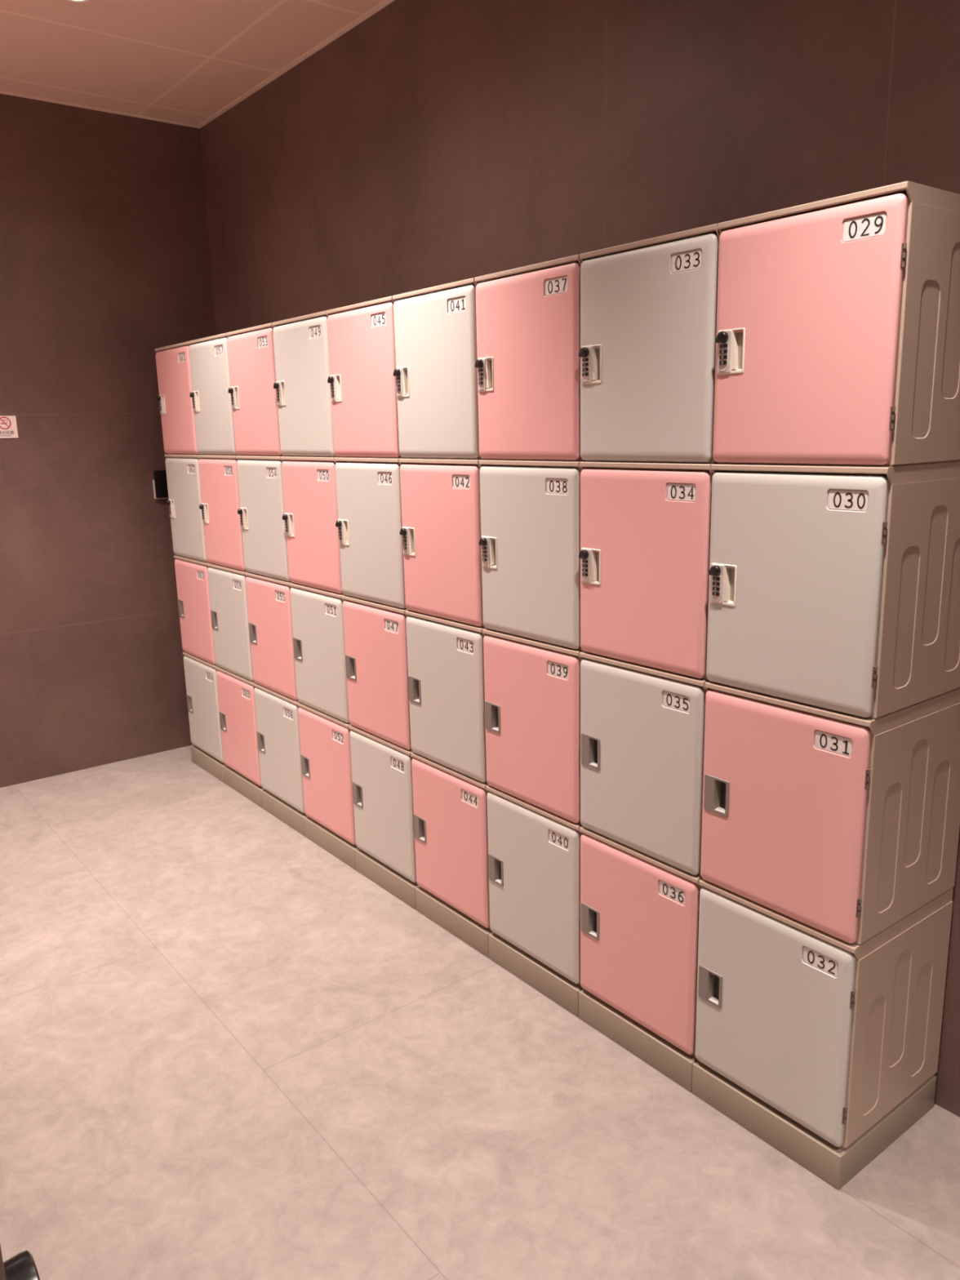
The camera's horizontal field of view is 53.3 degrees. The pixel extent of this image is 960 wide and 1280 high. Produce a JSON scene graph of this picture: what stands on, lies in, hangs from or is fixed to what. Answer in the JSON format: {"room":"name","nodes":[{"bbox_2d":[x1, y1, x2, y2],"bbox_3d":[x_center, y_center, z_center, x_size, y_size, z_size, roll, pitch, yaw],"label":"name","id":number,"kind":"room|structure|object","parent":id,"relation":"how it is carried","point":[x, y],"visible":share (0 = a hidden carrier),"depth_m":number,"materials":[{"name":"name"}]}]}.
{"room":"changing room","nodes":[
{"label":"changing room","id":0,"kind":"room"},
{"bbox_2d":[0,93,216,787],"bbox_3d":[-2.818,-0.658,3.623,4.148,2.916,0.150,-11,16,-37],"label":"wall","id":1,"kind":"structure","parent":0,"point":[105,262],"depth_m":4.32,"materials":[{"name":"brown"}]},
{"bbox_2d":[0,415,18,438],"bbox_3d":[-2.035,-0.913,4.096,0.097,0.093,0.004,-11,16,-37],"label":"no smoking sign","id":2,"kind":"object","parent":1,"relation":"attached to","point":[8,425],"visible":1,"depth_m":4.10,"materials":[{"name":"beige"}]},
{"bbox_2d":[0,90,196,127],"bbox_3d":[-2.038,-2.211,3.819,1.876,0.004,0.022,-11,16,-37],"label":"trim","id":3,"kind":"structure","parent":1,"relation":"attached to","point":[1,91],"depth_m":4.11,"materials":[{"name":"beige metal"}]},
{"bbox_2d":[152,470,168,498],"bbox_3d":[-1.493,-0.742,4.551,0.120,0.133,0.022,-11,16,-37],"label":"wall control box","id":4,"kind":"object","parent":1,"relation":"attached to","point":[160,482],"visible":0.49,"depth_m":4.52,"materials":[{"name":"black plastic"}]},
{"bbox_2d":[0,0,383,125],"bbox_3d":[-1.034,-1.652,0.898,4.298,0.120,6.244,-11,16,-37],"label":"ceiling","id":5,"kind":"structure","parent":0,"point":[184,61],"depth_m":3.48,"materials":[{"name":"white tile"}]},
{"bbox_2d":[68,0,88,2],"bbox_3d":[-1.289,-2.054,3.042,0.100,0.008,0.100,-11,16,-37],"label":"recessed light","id":6,"kind":"object","parent":5,"relation":"in","point":[79,1],"visible":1,"depth_m":3.08,"materials":[{"name":"white"}]},
{"bbox_2d":[0,745,959,1279],"bbox_3d":[-0.965,1.312,1.553,4.298,0.120,6.244,-11,16,-37],"label":"floor","id":7,"kind":"structure","parent":0,"point":[228,1051],"depth_m":2.22,"materials":[{"name":"stone"}]},
{"bbox_2d":[182,651,224,763],"bbox_3d":[-1.125,0.280,4.504,0.390,0.456,0.380,-11,16,-37],"label":"locker","id":8,"kind":"object","parent":7,"relation":"on","point":[201,682],"visible":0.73,"depth_m":4.37,"materials":[{"name":"beige plastic"}]},
{"bbox_2d":[173,555,215,664],"bbox_3d":[-1.135,-0.165,4.405,0.390,0.456,0.380,-11,16,-37],"label":"locker","id":9,"kind":"object","parent":8,"relation":"on","point":[191,575],"visible":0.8,"depth_m":4.27,"materials":[{"name":"pink plastic"}]},
{"bbox_2d":[164,453,208,562],"bbox_3d":[-1.151,-0.608,4.303,0.404,0.456,0.380,-11,16,-37],"label":"locker","id":10,"kind":"object","parent":9,"relation":"on","point":[183,478],"visible":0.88,"depth_m":4.18,"materials":[{"name":"beige plastic"}]},
{"bbox_2d":[155,341,201,454],"bbox_3d":[-1.161,-1.053,4.205,0.404,0.456,0.380,-11,16,-37],"label":"locker","id":11,"kind":"object","parent":10,"relation":"on","point":[172,362],"visible":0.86,"depth_m":4.08,"materials":[{"name":"pink plastic"}]},
{"bbox_2d":[191,745,226,782],"bbox_3d":[-1.118,0.545,4.563,0.388,0.086,0.381,-11,16,-37],"label":"plinth","id":12,"kind":"object","parent":7,"relation":"on","point":[211,765],"visible":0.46,"depth_m":4.44,"materials":[{"name":"brown plastic"}]},
{"bbox_2d":[215,666,261,786],"bbox_3d":[-0.889,0.340,4.209,0.390,0.456,0.380,-11,16,-37],"label":"locker","id":13,"kind":"object","parent":7,"relation":"on","point":[236,696],"visible":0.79,"depth_m":4.07,"materials":[{"name":"pink plastic"}]},
{"bbox_2d":[206,563,253,681],"bbox_3d":[-0.899,-0.105,4.111,0.390,0.456,0.380,-11,16,-37],"label":"locker","id":14,"kind":"object","parent":13,"relation":"on","point":[227,585],"visible":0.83,"depth_m":3.98,"materials":[{"name":"beige plastic"}]},
{"bbox_2d":[197,454,245,571],"bbox_3d":[-0.915,-0.549,4.008,0.404,0.456,0.380,-11,16,-37],"label":"locker","id":15,"kind":"object","parent":14,"relation":"on","point":[218,474],"visible":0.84,"depth_m":3.88,"materials":[{"name":"pink plastic"}]},
{"bbox_2d":[187,333,239,455],"bbox_3d":[-0.925,-0.994,3.910,0.404,0.456,0.380,-11,16,-37],"label":"locker","id":16,"kind":"object","parent":15,"relation":"on","point":[208,356],"visible":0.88,"depth_m":3.78,"materials":[{"name":"beige plastic"}]},
{"bbox_2d":[223,765,264,807],"bbox_3d":[-0.882,0.604,4.268,0.388,0.086,0.381,-11,16,-37],"label":"plinth","id":17,"kind":"object","parent":7,"relation":"on","point":[237,781],"visible":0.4,"depth_m":4.14,"materials":[{"name":"brown plastic"}]},
{"bbox_2d":[253,683,305,813],"bbox_3d":[-0.654,0.400,3.914,0.390,0.456,0.380,-11,16,-37],"label":"locker","id":18,"kind":"object","parent":7,"relation":"on","point":[278,741],"visible":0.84,"depth_m":3.78,"materials":[{"name":"beige plastic"}]},
{"bbox_2d":[244,572,297,700],"bbox_3d":[-0.664,-0.045,3.816,0.390,0.456,0.380,-11,16,-37],"label":"locker","id":19,"kind":"object","parent":18,"relation":"on","point":[268,598],"visible":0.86,"depth_m":3.68,"materials":[{"name":"pink plastic"}]},
{"bbox_2d":[235,455,290,582],"bbox_3d":[-0.680,-0.489,3.713,0.404,0.456,0.380,-11,16,-37],"label":"locker","id":20,"kind":"object","parent":19,"relation":"on","point":[261,510],"visible":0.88,"depth_m":3.58,"materials":[{"name":"beige plastic"}]},
{"bbox_2d":[226,322,284,456],"bbox_3d":[-0.690,-0.934,3.615,0.404,0.456,0.380,-11,16,-37],"label":"locker","id":21,"kind":"object","parent":20,"relation":"on","point":[251,350],"visible":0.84,"depth_m":3.49,"materials":[{"name":"pink plastic"}]},
{"bbox_2d":[260,789,307,836],"bbox_3d":[-0.647,0.664,3.973,0.388,0.086,0.381,-11,16,-37],"label":"plinth","id":22,"kind":"object","parent":7,"relation":"on","point":[282,811],"visible":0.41,"depth_m":3.85,"materials":[{"name":"brown plastic"}]},
{"bbox_2d":[297,702,355,844],"bbox_3d":[-0.419,0.459,3.619,0.390,0.456,0.380,-11,16,-37],"label":"locker","id":23,"kind":"object","parent":7,"relation":"on","point":[324,739],"visible":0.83,"depth_m":3.48,"materials":[{"name":"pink plastic"}]},
{"bbox_2d":[288,582,349,723],"bbox_3d":[-0.429,0.015,3.521,0.390,0.456,0.380,-11,16,-37],"label":"locker","id":24,"kind":"object","parent":23,"relation":"on","point":[317,614],"visible":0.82,"depth_m":3.39,"materials":[{"name":"beige plastic"}]},
{"bbox_2d":[280,456,343,594],"bbox_3d":[-0.444,-0.429,3.418,0.404,0.456,0.380,-11,16,-37],"label":"locker","id":25,"kind":"object","parent":24,"relation":"on","point":[310,517],"visible":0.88,"depth_m":3.29,"materials":[{"name":"pink plastic"}]},
{"bbox_2d":[271,310,338,457],"bbox_3d":[-0.455,-0.874,3.320,0.404,0.456,0.380,-11,16,-37],"label":"locker","id":26,"kind":"object","parent":25,"relation":"on","point":[300,344],"visible":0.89,"depth_m":3.19,"materials":[{"name":"beige plastic"}]},
{"bbox_2d":[303,816,359,870],"bbox_3d":[-0.412,0.724,3.678,0.388,0.086,0.381,-11,16,-37],"label":"plinth","id":27,"kind":"object","parent":7,"relation":"on","point":[335,845],"visible":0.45,"depth_m":3.55,"materials":[{"name":"brown plastic"}]},
{"bbox_2d":[348,724,416,882],"bbox_3d":[-0.183,0.519,3.324,0.390,0.456,0.380,-11,16,-37],"label":"locker","id":28,"kind":"object","parent":7,"relation":"on","point":[382,769],"visible":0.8,"depth_m":3.19,"materials":[{"name":"beige plastic"}]},
{"bbox_2d":[342,595,411,750],"bbox_3d":[-0.194,0.074,3.226,0.390,0.456,0.380,-11,16,-37],"label":"locker","id":29,"kind":"object","parent":28,"relation":"on","point":[375,644],"visible":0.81,"depth_m":3.09,"materials":[{"name":"pink plastic"}]},
{"bbox_2d":[333,457,406,608],"bbox_3d":[-0.209,-0.370,3.124,0.404,0.456,0.380,-11,16,-37],"label":"locker","id":30,"kind":"object","parent":29,"relation":"on","point":[369,524],"visible":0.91,"depth_m":2.99,"materials":[{"name":"beige plastic"}]},
{"bbox_2d":[326,295,404,457],"bbox_3d":[-0.219,-0.814,3.025,0.404,0.456,0.380,-11,16,-37],"label":"locker","id":31,"kind":"object","parent":30,"relation":"on","point":[362,340],"visible":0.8,"depth_m":2.90,"materials":[{"name":"pink plastic"}]},
{"bbox_2d":[355,848,419,910],"bbox_3d":[-0.176,0.783,3.383,0.388,0.086,0.381,-11,16,-37],"label":"plinth","id":32,"kind":"object","parent":7,"relation":"on","point":[381,874],"visible":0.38,"depth_m":3.25,"materials":[{"name":"brown plastic"}]},
{"bbox_2d":[410,751,489,928],"bbox_3d":[0.052,0.579,3.029,0.390,0.456,0.380,-11,16,-37],"label":"locker","id":33,"kind":"object","parent":7,"relation":"on","point":[450,806],"visible":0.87,"depth_m":2.89,"materials":[{"name":"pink plastic"}]},
{"bbox_2d":[404,609,487,782],"bbox_3d":[0.042,0.134,2.931,0.390,0.456,0.380,-11,16,-37],"label":"locker","id":34,"kind":"object","parent":33,"relation":"on","point":[446,656],"visible":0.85,"depth_m":2.79,"materials":[{"name":"beige plastic"}]},
{"bbox_2d":[399,457,484,627],"bbox_3d":[0.026,-0.310,2.829,0.404,0.456,0.380,-11,16,-37],"label":"locker","id":35,"kind":"object","parent":34,"relation":"on","point":[440,531],"visible":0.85,"depth_m":2.70,"materials":[{"name":"pink plastic"}]},
{"bbox_2d":[392,277,484,459],"bbox_3d":[0.016,-0.755,2.730,0.404,0.456,0.380,-11,16,-37],"label":"locker","id":36,"kind":"object","parent":35,"relation":"on","point":[435,372],"visible":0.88,"depth_m":2.60,"materials":[{"name":"beige plastic"}]},
{"bbox_2d":[415,886,493,958],"bbox_3d":[0.059,0.843,3.088,0.388,0.086,0.381,-11,16,-37],"label":"plinth","id":37,"kind":"object","parent":7,"relation":"on","point":[455,922],"visible":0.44,"depth_m":2.96,"materials":[{"name":"brown plastic"}]},
{"bbox_2d":[485,785,582,983],"bbox_3d":[0.287,0.639,2.734,0.390,0.456,0.380,-11,16,-37],"label":"locker","id":38,"kind":"object","parent":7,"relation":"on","point":[534,851],"visible":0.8,"depth_m":2.60,"materials":[{"name":"beige plastic"}]},
{"bbox_2d":[482,628,583,823],"bbox_3d":[0.277,0.194,2.636,0.390,0.456,0.380,-11,16,-37],"label":"locker","id":39,"kind":"object","parent":38,"relation":"on","point":[532,686],"visible":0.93,"depth_m":2.50,"materials":[{"name":"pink plastic"}]},
{"bbox_2d":[478,459,582,650],"bbox_3d":[0.262,-0.250,2.534,0.404,0.456,0.380,-11,16,-37],"label":"locker","id":40,"kind":"object","parent":39,"relation":"on","point":[530,540],"visible":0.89,"depth_m":2.40,"materials":[{"name":"beige plastic"}]},
{"bbox_2d":[474,253,585,461],"bbox_3d":[0.251,-0.695,2.436,0.404,0.456,0.380,-11,16,-37],"label":"locker","id":41,"kind":"object","parent":40,"relation":"on","point":[527,363],"visible":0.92,"depth_m":2.30,"materials":[{"name":"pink plastic"}]},
{"bbox_2d":[488,932,583,1017],"bbox_3d":[0.294,0.903,2.793,0.388,0.086,0.381,-11,16,-37],"label":"plinth","id":42,"kind":"object","parent":7,"relation":"on","point":[553,985],"visible":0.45,"depth_m":2.66,"materials":[{"name":"brown plastic"}]},
{"bbox_2d":[578,989,697,1092],"bbox_3d":[0.530,0.963,2.499,0.388,0.086,0.381,-11,16,-37],"label":"plinth","id":43,"kind":"object","parent":7,"relation":"on","point":[666,1058],"visible":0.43,"depth_m":2.37,"materials":[{"name":"brown plastic"}]},
{"bbox_2d":[579,826,702,1055],"bbox_3d":[0.523,0.698,2.439,0.390,0.456,0.380,-11,16,-37],"label":"locker","id":44,"kind":"object","parent":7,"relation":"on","point":[640,912],"visible":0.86,"depth_m":2.30,"materials":[{"name":"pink plastic"}]},
{"bbox_2d":[579,651,709,876],"bbox_3d":[0.513,0.253,2.341,0.390,0.456,0.380,-11,16,-37],"label":"locker","id":45,"kind":"object","parent":44,"relation":"on","point":[642,726],"visible":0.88,"depth_m":2.20,"materials":[{"name":"beige plastic"}]},
{"bbox_2d":[578,461,713,679],"bbox_3d":[0.497,-0.190,2.239,0.404,0.456,0.380,-11,16,-37],"label":"locker","id":46,"kind":"object","parent":45,"relation":"on","point":[644,554],"visible":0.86,"depth_m":2.10,"materials":[{"name":"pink plastic"}]},
{"bbox_2d":[577,223,720,463],"bbox_3d":[0.487,-0.635,2.141,0.404,0.456,0.380,-11,16,-37],"label":"locker","id":47,"kind":"object","parent":46,"relation":"on","point":[647,352],"visible":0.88,"depth_m":2.01,"materials":[{"name":"beige plastic"}]},
{"bbox_2d":[692,1060,936,1190],"bbox_3d":[0.765,1.022,2.204,0.388,0.086,0.381,-11,16,-37],"label":"plinth","id":48,"kind":"object","parent":7,"relation":"on","point":[836,1166],"visible":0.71,"depth_m":2.06,"materials":[{"name":"brown plastic"}]},
{"bbox_2d":[694,879,953,1148],"bbox_3d":[0.758,0.758,2.145,0.390,0.456,0.380,-11,16,-37],"label":"locker","id":49,"kind":"object","parent":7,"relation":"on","point":[832,1033],"visible":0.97,"depth_m":2.00,"materials":[{"name":"beige plastic"}]},
{"bbox_2d":[700,680,959,945],"bbox_3d":[0.748,0.313,2.046,0.390,0.456,0.380,-11,16,-37],"label":"locker","id":50,"kind":"object","parent":49,"relation":"on","point":[843,826],"visible":0.97,"depth_m":1.90,"materials":[{"name":"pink plastic"}]},
{"bbox_2d":[706,461,959,719],"bbox_3d":[0.732,-0.131,1.944,0.404,0.456,0.380,-11,16,-37],"label":"locker","id":51,"kind":"object","parent":50,"relation":"on","point":[833,588],"visible":1,"depth_m":1.79,"materials":[{"name":"beige plastic"}]},
{"bbox_2d":[712,180,959,466],"bbox_3d":[0.722,-0.576,1.846,0.404,0.456,0.380,-11,16,-37],"label":"locker","id":52,"kind":"object","parent":51,"relation":"on","point":[837,339],"visible":1,"depth_m":1.69,"materials":[{"name":"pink plastic"}]},
{"bbox_2d":[200,0,959,1117],"bbox_3d":[0.633,-0.482,2.466,0.150,2.916,5.944,-11,16,-37],"label":"wall","id":53,"kind":"structure","parent":0,"point":[429,143],"depth_m":2.66,"materials":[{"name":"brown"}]},
{"bbox_2d":[195,0,394,128],"bbox_3d":[0.533,-1.890,2.100,0.022,0.004,5.944,-11,16,-37],"label":"trim","id":54,"kind":"structure","parent":53,"relation":"attached to","point":[384,2],"depth_m":3.61,"materials":[{"name":"beige metal"}]},
{"bbox_3d":[-1.861,-0.403,2.370,0.120,2.916,3.044,-11,16,-37],"label":"wall","id":55,"kind":"structure","parent":0,"visible":0},
{"bbox_2d":[0,1244,39,1279],"bbox_3d":[-0.604,0.292,0.967,0.066,2.092,0.876,-11,16,-37],"label":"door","id":56,"kind":"structure","parent":55,"relation":"in","point":[22,1266],"depth_m":0.68,"materials":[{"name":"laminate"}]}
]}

